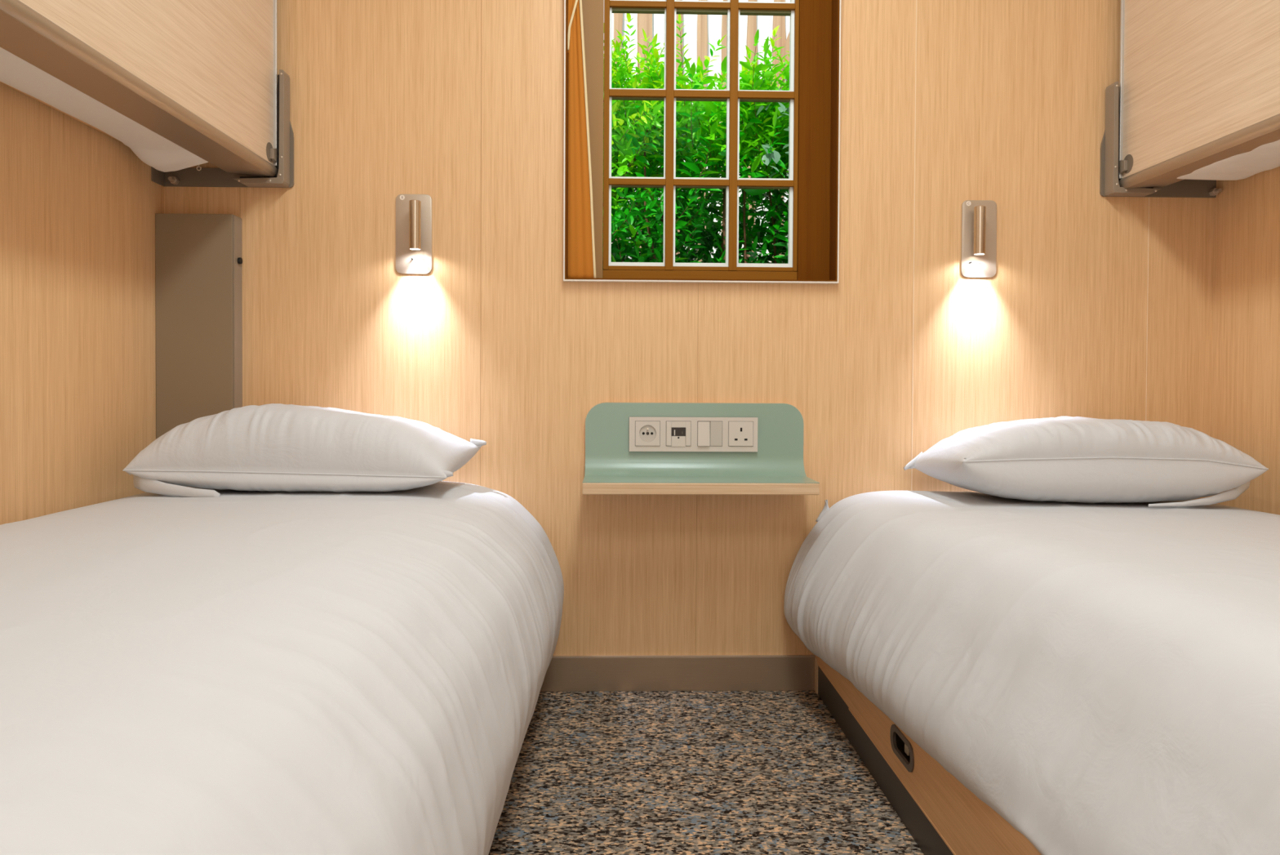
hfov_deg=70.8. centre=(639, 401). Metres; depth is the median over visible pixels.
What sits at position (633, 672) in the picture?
baseboard
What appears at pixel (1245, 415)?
wall
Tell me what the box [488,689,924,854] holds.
floor
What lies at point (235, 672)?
duvet
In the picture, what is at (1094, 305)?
wall
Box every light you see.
[395,194,431,273]
[960,200,996,277]
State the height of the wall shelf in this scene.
0.189 m
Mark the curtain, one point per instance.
(581, 263)
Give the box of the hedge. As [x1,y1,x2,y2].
[602,13,789,270]
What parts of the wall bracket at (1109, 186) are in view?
plate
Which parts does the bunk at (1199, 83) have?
edge trim, rail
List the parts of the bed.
recessed pull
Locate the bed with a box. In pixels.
[815,655,1041,854]
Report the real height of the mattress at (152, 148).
0.175 m
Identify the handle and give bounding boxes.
[895,733,910,762]
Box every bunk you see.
[0,0,277,177]
[1118,0,1279,188]
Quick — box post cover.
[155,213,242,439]
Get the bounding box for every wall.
[0,82,164,524]
[164,0,1214,655]
[1210,166,1279,515]
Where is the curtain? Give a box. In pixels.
[567,0,595,278]
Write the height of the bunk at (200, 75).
0.653 m
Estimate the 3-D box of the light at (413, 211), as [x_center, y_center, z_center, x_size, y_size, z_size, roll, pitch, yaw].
[-0.507,-0.376,2.000,0.080,0.177,0.043,0,1,-2]
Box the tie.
[815,499,829,521]
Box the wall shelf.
[582,401,819,494]
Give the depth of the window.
2.08 m
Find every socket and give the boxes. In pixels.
[635,421,660,445]
[728,421,753,445]
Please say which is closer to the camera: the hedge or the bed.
the bed
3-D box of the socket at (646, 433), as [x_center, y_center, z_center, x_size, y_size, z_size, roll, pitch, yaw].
[0.017,0.071,2.025,0.055,0.055,0.006,0,1,-2]
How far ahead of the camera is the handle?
1.43 m
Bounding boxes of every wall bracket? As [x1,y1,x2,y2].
[151,69,293,187]
[1099,81,1222,197]
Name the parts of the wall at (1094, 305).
panel, panel, panel, panel, panel, panel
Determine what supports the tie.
attached to the duvet at (1104, 677)
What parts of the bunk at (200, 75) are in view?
edge trim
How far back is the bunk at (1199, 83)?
1.78 m
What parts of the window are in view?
rail, sill rail, rail, rail, panel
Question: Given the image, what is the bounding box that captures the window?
[563,0,840,284]
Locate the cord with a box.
[568,0,575,53]
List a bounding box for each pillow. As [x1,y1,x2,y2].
[122,403,486,497]
[902,416,1268,506]
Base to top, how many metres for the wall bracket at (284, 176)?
0.248 m
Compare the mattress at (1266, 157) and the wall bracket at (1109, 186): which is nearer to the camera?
the mattress at (1266, 157)
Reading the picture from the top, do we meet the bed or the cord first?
the cord
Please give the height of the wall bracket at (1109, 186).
0.248 m
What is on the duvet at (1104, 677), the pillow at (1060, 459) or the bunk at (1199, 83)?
the pillow at (1060, 459)
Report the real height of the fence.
3.600 m
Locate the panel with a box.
[629,416,757,451]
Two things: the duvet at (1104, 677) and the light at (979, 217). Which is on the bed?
the duvet at (1104, 677)
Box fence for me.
[611,0,790,263]
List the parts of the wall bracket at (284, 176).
plate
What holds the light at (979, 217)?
attached to the wall at (1094, 305)
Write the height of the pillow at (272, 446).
0.176 m
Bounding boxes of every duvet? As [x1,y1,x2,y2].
[0,480,564,854]
[783,490,1279,854]
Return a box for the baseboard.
[539,654,817,693]
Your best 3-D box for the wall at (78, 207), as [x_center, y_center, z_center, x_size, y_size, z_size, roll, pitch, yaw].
[-1.071,-0.404,0.520,0.100,2.160,3.210,0,1,-2]
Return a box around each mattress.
[0,47,208,172]
[1177,139,1279,180]
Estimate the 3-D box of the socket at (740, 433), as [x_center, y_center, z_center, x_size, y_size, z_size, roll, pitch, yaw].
[0.227,0.072,2.030,0.055,0.055,0.005,0,1,-2]

